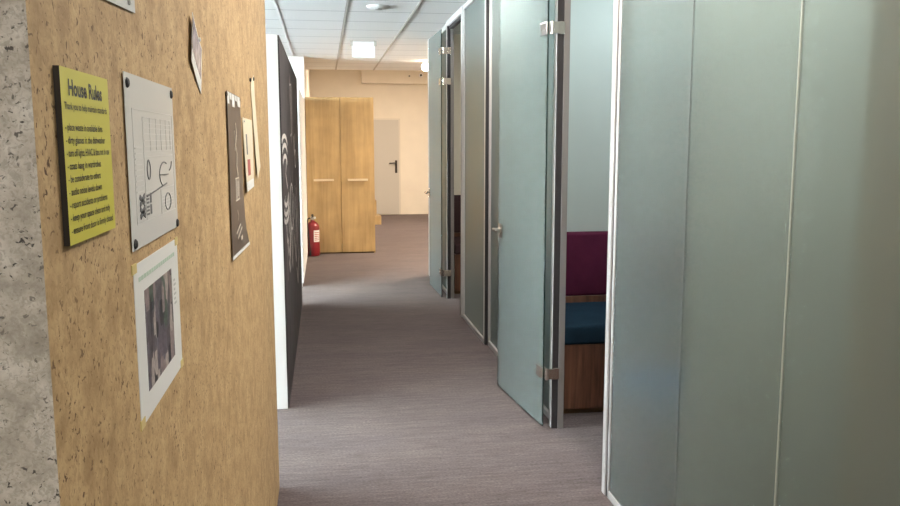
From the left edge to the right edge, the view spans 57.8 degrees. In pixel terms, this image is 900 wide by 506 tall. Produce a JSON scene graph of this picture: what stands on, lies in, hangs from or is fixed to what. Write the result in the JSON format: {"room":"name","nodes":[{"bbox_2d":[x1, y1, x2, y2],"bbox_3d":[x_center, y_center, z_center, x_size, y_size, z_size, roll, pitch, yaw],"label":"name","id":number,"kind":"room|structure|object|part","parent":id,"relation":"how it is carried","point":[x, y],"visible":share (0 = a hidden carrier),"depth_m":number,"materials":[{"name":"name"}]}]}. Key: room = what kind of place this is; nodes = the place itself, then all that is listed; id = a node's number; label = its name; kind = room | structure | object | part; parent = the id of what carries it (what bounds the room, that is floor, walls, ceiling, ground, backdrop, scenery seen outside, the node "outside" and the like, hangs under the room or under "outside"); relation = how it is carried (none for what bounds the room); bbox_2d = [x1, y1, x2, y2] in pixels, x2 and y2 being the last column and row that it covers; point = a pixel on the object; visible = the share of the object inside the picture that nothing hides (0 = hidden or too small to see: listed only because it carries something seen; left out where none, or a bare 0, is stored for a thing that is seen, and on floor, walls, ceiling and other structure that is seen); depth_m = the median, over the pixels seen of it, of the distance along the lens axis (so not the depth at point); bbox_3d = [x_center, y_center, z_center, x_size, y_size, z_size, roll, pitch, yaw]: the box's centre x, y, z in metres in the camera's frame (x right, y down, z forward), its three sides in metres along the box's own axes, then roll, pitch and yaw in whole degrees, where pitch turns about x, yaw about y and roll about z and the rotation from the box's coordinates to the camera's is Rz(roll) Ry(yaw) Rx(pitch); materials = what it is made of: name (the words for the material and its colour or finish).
{"room":"office corridor","nodes":[
{"label":"office corridor","id":0,"kind":"room"},
{"bbox_2d":[0,0,279,505],"bbox_3d":[-0.638,-0.083,2.088,0.170,2.705,2.900,-1,8,-9],"label":"wall","id":1,"kind":"structure","parent":0,"point":[71,434],"depth_m":0.94,"materials":[{"name":"brown wood"}]},
{"bbox_2d":[52,65,115,245],"bbox_3d":[-0.350,-0.094,0.788,0.006,0.156,0.160,-1,8,-9],"label":"sign","id":2,"kind":"object","parent":1,"relation":"attached to","point":[81,99],"visible":1,"depth_m":0.77,"materials":[{"name":"yellow"}]},
{"bbox_2d":[107,0,134,12],"bbox_3d":[-0.372,-0.423,0.878,0.006,0.308,0.225,-1,8,-9],"label":"paper notice","id":3,"kind":"object","parent":1,"relation":"attached to","point":[129,5],"visible":1,"depth_m":0.96,"materials":[{"name":"white paper"}]},
{"bbox_2d":[123,71,178,251],"bbox_3d":[-0.400,-0.126,1.104,0.006,0.210,0.307,-1,8,-9],"label":"paper notice","id":4,"kind":"object","parent":1,"relation":"attached to","point":[148,105],"visible":1,"depth_m":1.07,"materials":[{"name":"white paper"}]},
{"bbox_2d":[131,236,183,431],"bbox_3d":[-0.401,0.097,1.132,0.001,0.206,0.311,-1,8,-9],"label":"paper notice","id":5,"kind":"object","parent":1,"relation":"attached to","point":[155,277],"visible":1,"depth_m":1.10,"materials":[{"name":"white paper"}]},
{"bbox_2d":[144,269,174,390],"bbox_3d":[-0.400,0.100,1.129,0.001,0.131,0.186,-1,8,-9],"label":"photo","id":6,"kind":"object","parent":5,"relation":"attached to","point":[159,310],"depth_m":1.11},
{"bbox_2d":[191,12,201,92],"bbox_3d":[-0.464,-0.363,1.491,0.006,0.136,0.161,-1,8,-9],"label":"postcard","id":7,"kind":"object","parent":1,"relation":"attached to","point":[196,50],"visible":1,"depth_m":1.49,"materials":[{"name":"white paper"}]},
{"bbox_2d":[192,18,201,77],"bbox_3d":[-0.463,-0.374,1.491,0.002,0.105,0.143,-2,8,-11],"label":"picture","id":8,"kind":"object","parent":7,"relation":"attached to","point":[196,47],"depth_m":1.49},
{"bbox_2d":[225,90,249,259],"bbox_3d":[-0.553,-0.207,2.135,0.017,0.410,0.336,-1,8,-9],"label":"poster","id":9,"kind":"object","parent":1,"relation":"attached to","point":[240,240],"visible":1,"depth_m":2.10,"materials":[{"name":"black paper"}]},
{"bbox_2d":[242,117,253,191],"bbox_3d":[-0.615,-0.303,2.498,0.010,0.214,0.310,-1,8,-9],"label":"paper notice","id":10,"kind":"object","parent":1,"relation":"attached to","point":[247,123],"visible":1,"depth_m":2.48,"materials":[{"name":"beige paper"}]},
{"bbox_2d":[248,159,250,175],"bbox_3d":[-0.609,-0.260,2.474,0.002,0.048,0.100,-1,8,-10],"label":"picture","id":11,"kind":"object","parent":10,"relation":"on","point":[249,161],"depth_m":2.48,"materials":[{"name":"pink"}]},
{"bbox_2d":[249,75,259,176],"bbox_3d":[-0.657,-0.425,2.752,0.008,0.349,0.246,-1,8,-9],"label":"paper strip","id":12,"kind":"object","parent":1,"relation":"attached to","point":[253,78],"visible":1,"depth_m":2.76,"materials":[{"name":"beige paper"}]},
{"bbox_2d":[288,57,307,218],"bbox_3d":[-4.839,-1.264,10.827,5.768,2.705,0.020,-1,8,-9],"label":"wall","id":13,"kind":"structure","parent":0,"point":[297,63],"depth_m":11.09,"materials":[{"name":"white paint"}]},
{"bbox_2d":[304,62,309,212],"bbox_3d":[-2.544,-1.928,14.235,0.164,3.100,6.130,-1,8,-9],"label":"wall","id":14,"kind":"structure","parent":0,"point":[306,71],"depth_m":13.06,"materials":[{"name":"white paint"}]},
{"bbox_2d":[265,0,467,70],"bbox_3d":[-1.702,-2.099,5.526,10.800,0.376,18.300,-1,8,-9],"label":"ceiling","id":15,"kind":"structure","parent":0,"point":[313,28],"depth_m":8.33,"materials":[{"name":"white tile"}]},
{"bbox_2d":[272,0,293,56],"bbox_3d":[-1.162,-1.829,4.881,0.024,0.014,16.400,-1,8,-9],"label":"trim","id":16,"kind":"structure","parent":15,"relation":"attached to","point":[274,1],"depth_m":8.05,"materials":[{"name":"white metal"}]},
{"bbox_2d":[335,0,349,69],"bbox_3d":[-0.569,-1.842,4.972,0.024,0.014,16.400,-1,8,-9],"label":"trim","id":17,"kind":"structure","parent":15,"relation":"attached to","point":[347,1],"depth_m":8.37,"materials":[{"name":"grey metal"}]},
{"bbox_2d":[350,40,376,57],"bbox_3d":[-0.990,-2.334,9.331,0.298,0.190,0.030,-1,8,-9],"label":"hanging sign","id":18,"kind":"object","parent":15,"relation":"hanging from","point":[359,49],"visible":1,"depth_m":9.32,"materials":[{"name":"white plastic"}]},
{"bbox_2d":[367,4,389,9],"bbox_3d":[-0.613,-2.096,6.973,0.200,0.028,0.200,-1,8,-9],"label":"smoke detector","id":19,"kind":"object","parent":15,"relation":"attached to","point":[374,6],"visible":1,"depth_m":6.92,"materials":[{"name":"white plastic"}]},
{"bbox_2d":[373,0,423,69],"bbox_3d":[0.024,-1.855,5.062,0.024,0.014,16.400,-1,8,-9],"label":"trim","id":20,"kind":"structure","parent":15,"relation":"attached to","point":[421,1],"depth_m":8.38,"materials":[{"name":"grey metal"}]},
{"bbox_2d":[422,60,427,70],"bbox_3d":[-0.347,-2.669,11.634,0.116,0.146,0.116,-1,8,-9],"label":"ceiling lamp","id":21,"kind":"object","parent":15,"relation":"attached to","point":[425,65],"visible":0.82,"depth_m":11.60,"materials":[{"name":"white"}]},
{"bbox_2d":[310,69,427,214],"bbox_3d":[-0.683,-2.396,17.668,5.100,3.100,0.150,-1,8,-9],"label":"wall","id":22,"kind":"structure","parent":0,"point":[406,102],"depth_m":17.47,"materials":[{"name":"white paint"}]},
{"bbox_2d":[374,118,400,213],"bbox_3d":[-1.551,-1.844,17.479,0.985,2.060,0.103,-1,8,-9],"label":"door","id":23,"kind":"structure","parent":22,"relation":"in","point":[387,172],"depth_m":17.53,"materials":[{"name":"grey paint"}]},
{"bbox_3d":[-1.218,-1.854,17.514,0.176,0.270,0.073,-1,8,-9],"label":"handle","id":24,"kind":"part","parent":23,"relation":"part of","materials":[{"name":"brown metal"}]},
{"bbox_2d":[361,70,427,84],"bbox_3d":[-0.098,-3.748,17.388,3.570,0.295,0.220,-1,8,-9],"label":"beam","id":25,"kind":"structure","parent":22,"relation":"attached to","point":[367,76],"depth_m":17.12,"materials":[{"name":"white paint"}]},
{"bbox_2d":[277,214,613,505],"bbox_3d":[-1.909,0.631,7.267,10.800,0.100,21.050,-1,8,-9],"label":"floor","id":26,"kind":"structure","parent":0,"point":[396,400],"depth_m":4.75,"materials":[{"name":"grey carpet"}]},
{"bbox_2d":[266,34,301,408],"bbox_3d":[-1.257,-0.356,6.186,0.143,2.145,3.165,-1,8,-9],"label":"screen","id":27,"kind":"object","parent":26,"relation":"on","point":[281,78],"visible":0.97,"depth_m":4.77,"materials":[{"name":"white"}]},
{"bbox_2d":[297,87,307,286],"bbox_3d":[-1.853,-0.859,9.974,0.134,2.125,2.630,-1,8,-9],"label":"screen","id":28,"kind":"object","parent":26,"relation":"on","point":[300,100],"visible":0.44,"depth_m":9.23,"materials":[{"name":"white"}]},
{"bbox_2d":[307,214,319,255],"bbox_3d":[-1.889,-0.245,11.230,0.184,0.572,0.207,-1,8,-9],"label":"fire extinguisher","id":29,"kind":"object","parent":26,"relation":"on","point":[313,230],"visible":0.97,"depth_m":11.17,"materials":[{"name":"red metal"}]},
{"bbox_2d":[305,97,374,253],"bbox_3d":[-1.557,-1.100,11.584,0.936,2.170,0.564,-1,8,-9],"label":"wardrobe","id":30,"kind":"object","parent":26,"relation":"on","point":[339,130],"visible":0.93,"depth_m":11.34,"materials":[{"name":"brown wood"}]},
{"bbox_3d":[-1.754,-1.066,11.324,0.462,2.132,0.018,-1,8,-9],"label":"door","id":31,"kind":"part","parent":30,"relation":"part of","materials":[{"name":"brown wood"}]},
{"bbox_3d":[-1.749,-1.011,11.300,0.280,0.030,0.044,-1,8,-9],"label":"handle","id":32,"kind":"part","parent":30,"relation":"part of","materials":[{"name":"beige"}]},
{"bbox_3d":[-1.290,-1.076,11.395,0.462,2.132,0.018,-1,8,-9],"label":"door","id":33,"kind":"part","parent":30,"relation":"part of","materials":[{"name":"brown wood"}]},
{"bbox_3d":[-1.286,-1.021,11.371,0.280,0.030,0.044,-1,8,-9],"label":"handle","id":34,"kind":"part","parent":30,"relation":"part of","materials":[{"name":"beige"}]},
{"bbox_2d":[375,199,380,224],"bbox_3d":[-1.518,-0.797,15.712,0.350,0.460,0.450,-1,8,-9],"label":"step block","id":35,"kind":"object","parent":26,"relation":"on","point":[377,216],"visible":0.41,"depth_m":15.53,"materials":[{"name":"brown wood"}]},
{"bbox_2d":[428,38,429,275],"bbox_3d":[-0.206,-1.071,9.370,0.075,2.705,0.140,-1,8,-9],"label":"trim","id":36,"kind":"structure","parent":26,"relation":"on","point":[429,38],"depth_m":9.40,"materials":[{"name":"silver metal"}]},
{"bbox_2d":[446,8,460,298],"bbox_3d":[0.069,-0.833,7.610,0.075,2.705,0.895,-1,8,-9],"label":"trim","id":37,"kind":"structure","parent":26,"relation":"on","point":[454,20],"depth_m":7.97,"materials":[{"name":"silver metal"}]},
{"bbox_2d":[454,195,460,293],"bbox_3d":[0.971,-0.128,8.838,1.980,0.975,0.752,-1,8,-9],"label":"bench","id":38,"kind":"object","parent":26,"relation":"on","point":[457,198],"visible":0.09,"depth_m":8.43,"materials":[{"name":"brown"}]},
{"bbox_2d":[454,236,460,254],"bbox_3d":[0.978,-0.103,8.797,1.980,0.113,0.662,-1,8,-9],"label":"seat cushion","id":39,"kind":"object","parent":38,"relation":"on","point":[457,239],"depth_m":8.35,"materials":[{"name":"purple fabric"}]},
{"bbox_3d":[0.432,-0.440,9.045,0.984,0.410,0.100,-1,8,-9],"label":"backrest","id":40,"kind":"part","parent":38,"relation":"part of","materials":[{"name":"grey fabric"}]},
{"bbox_2d":[461,5,462,316],"bbox_3d":[0.138,-0.770,7.144,0.081,2.705,0.055,-1,8,-9],"label":"trim","id":41,"kind":"structure","parent":26,"relation":"on","point":[462,5],"depth_m":7.11,"materials":[{"name":"silver metal"}]},
{"bbox_2d":[463,0,485,343],"bbox_3d":[0.210,-0.699,6.622,0.050,2.705,0.990,-1,8,-9],"label":"glass partition","id":42,"kind":"structure","parent":26,"relation":"on","point":[474,11],"depth_m":6.65,"materials":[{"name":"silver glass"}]},
{"bbox_2d":[484,0,489,344],"bbox_3d":[0.279,-0.632,6.125,0.027,2.705,0.022,-1,8,-9],"label":"trim","id":43,"kind":"structure","parent":26,"relation":"on","point":[487,1],"depth_m":6.12,"materials":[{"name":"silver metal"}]},
{"bbox_2d":[549,0,570,428],"bbox_3d":[0.646,-0.331,3.908,0.075,2.705,0.885,-1,8,-9],"label":"trim","id":44,"kind":"structure","parent":26,"relation":"on","point":[562,7],"depth_m":4.30,"materials":[{"name":"silver metal"}]},
{"bbox_2d":[563,231,607,413],"bbox_3d":[1.553,0.377,5.112,1.980,0.975,0.762,-1,8,-9],"label":"bench","id":45,"kind":"object","parent":26,"relation":"on","point":[586,251],"visible":0.02,"depth_m":4.73,"materials":[{"name":"brown"}]},
{"bbox_2d":[565,301,605,344],"bbox_3d":[1.560,0.402,5.071,1.980,0.113,0.672,-1,8,-9],"label":"seat cushion","id":46,"kind":"object","parent":45,"relation":"on","point":[585,321],"depth_m":4.68,"materials":[{"name":"blue fabric"}]},
{"bbox_3d":[1.502,0.338,5.437,1.980,0.165,0.100,-1,8,-9],"label":"rail","id":47,"kind":"part","parent":45,"relation":"part of","materials":[{"name":"brown wood"}]},
{"bbox_3d":[1.013,0.064,5.324,0.984,0.410,0.100,-1,8,-9],"label":"backrest","id":48,"kind":"part","parent":45,"relation":"part of","materials":[{"name":"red fabric"}]},
{"bbox_2d":[602,0,619,495],"bbox_3d":[0.718,-0.269,3.445,0.076,2.705,0.060,-1,8,-9],"label":"trim","id":49,"kind":"structure","parent":26,"relation":"on","point":[616,2],"depth_m":3.47,"materials":[{"name":"silver metal"}]},
{"bbox_2d":[607,0,899,505],"bbox_3d":[1.193,0.151,0.346,0.050,2.705,6.272,-1,8,-9],"label":"glass partition wall","id":50,"kind":"structure","parent":26,"relation":"on","point":[755,354],"depth_m":2.31,"materials":[{"name":"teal glass"}]},
{"bbox_3d":[1.193,0.151,0.346,0.050,2.705,6.272,-1,8,-9],"label":"frame","id":51,"kind":"part","parent":50,"relation":"part of","materials":[{"name":"silver metal"}]},
{"bbox_3d":[0.751,-0.216,3.073,0.010,2.633,0.654,-1,8,-9],"label":"glass pane","id":52,"kind":"part","parent":50,"relation":"part of","materials":[{"name":"glass"}]},
{"bbox_3d":[0.850,-0.131,2.443,0.010,2.633,0.624,-1,8,-9],"label":"glass pane","id":53,"kind":"part","parent":50,"relation":"part of","materials":[{"name":"glass"}]},
{"bbox_3d":[1.017,0.015,1.369,0.010,2.633,1.562,-1,8,-9],"label":"glass pane","id":54,"kind":"part","parent":50,"relation":"part of","materials":[{"name":"glass"}]},
{"bbox_2d":[454,34,460,194],"bbox_3d":[0.889,-1.038,9.117,2.038,2.705,0.060,-1,8,-9],"label":"wall","id":55,"kind":"structure","parent":0,"point":[457,37],"depth_m":8.89,"materials":[{"name":"white paint"}]},
{"bbox_2d":[424,29,450,296],"bbox_3d":[-0.121,-0.903,8.378,0.151,2.621,0.848,-2,8,-16],"label":"door","id":56,"kind":"structure","parent":55,"relation":"in","point":[436,50],"depth_m":8.32,"materials":[{"name":"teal glass"}]},
{"bbox_3d":[-0.152,-0.908,8.400,0.007,2.618,0.786,-1,8,-10],"label":"glass","id":57,"kind":"part","parent":56,"relation":"part of","materials":[{"name":"glass"}]},
{"bbox_3d":[-0.032,-1.944,7.826,0.084,0.064,0.019,-1,8,-9],"label":"jamb plate","id":58,"kind":"part","parent":56,"relation":"part of","materials":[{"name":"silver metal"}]},
{"bbox_3d":[-0.031,-1.658,7.864,0.084,0.064,0.019,-1,8,-9],"label":"jamb plate","id":59,"kind":"part","parent":56,"relation":"part of","materials":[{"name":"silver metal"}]},
{"bbox_3d":[-0.029,0.201,8.117,0.084,0.064,0.019,-1,8,-9],"label":"jamb plate","id":60,"kind":"part","parent":56,"relation":"part of","materials":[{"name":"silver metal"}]},
{"bbox_2d":[442,25,446,293],"bbox_3d":[-0.083,-0.977,8.672,0.050,2.705,1.290,-1,8,-9],"label":"window","id":61,"kind":"structure","parent":55,"relation":"in","point":[444,191],"depth_m":8.47,"materials":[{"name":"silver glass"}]},
{"bbox_2d":[567,0,613,231],"bbox_3d":[1.470,-0.534,5.396,2.038,2.705,0.060,-1,8,-9],"label":"wall","id":62,"kind":"structure","parent":0,"point":[591,25],"depth_m":5.23,"materials":[{"name":"white paint"}]},
{"bbox_2d":[488,0,554,418],"bbox_3d":[0.453,-0.511,5.233,0.050,2.705,1.834,-1,8,-9],"label":"door frame","id":63,"kind":"structure","parent":62,"relation":"in","point":[494,19],"depth_m":5.87,"materials":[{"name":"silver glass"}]},
{"bbox_2d":[492,0,564,425],"bbox_3d":[0.436,-0.399,4.655,0.144,2.621,0.832,-3,8,-20],"label":"door","id":64,"kind":"structure","parent":62,"relation":"in","point":[526,28],"depth_m":4.63,"materials":[{"name":"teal glass"}]},
{"bbox_3d":[0.293,-0.132,4.990,0.062,0.090,0.148,-1,8,-9],"label":"handle","id":65,"kind":"part","parent":64,"relation":"part of","materials":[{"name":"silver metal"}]},
{"bbox_3d":[0.406,-0.403,4.669,0.007,2.618,0.783,-2,8,-15],"label":"glass","id":66,"kind":"part","parent":64,"relation":"part of","materials":[{"name":"glass"}]},
{"bbox_3d":[0.553,0.653,4.404,0.077,0.064,0.019,-1,8,-9],"label":"jamb plate","id":67,"kind":"part","parent":64,"relation":"part of","materials":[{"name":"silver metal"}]},
{"bbox_3d":[0.551,-1.150,4.159,0.077,0.064,0.019,-1,8,-9],"label":"jamb plate","id":68,"kind":"part","parent":64,"relation":"part of","materials":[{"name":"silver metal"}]}
]}

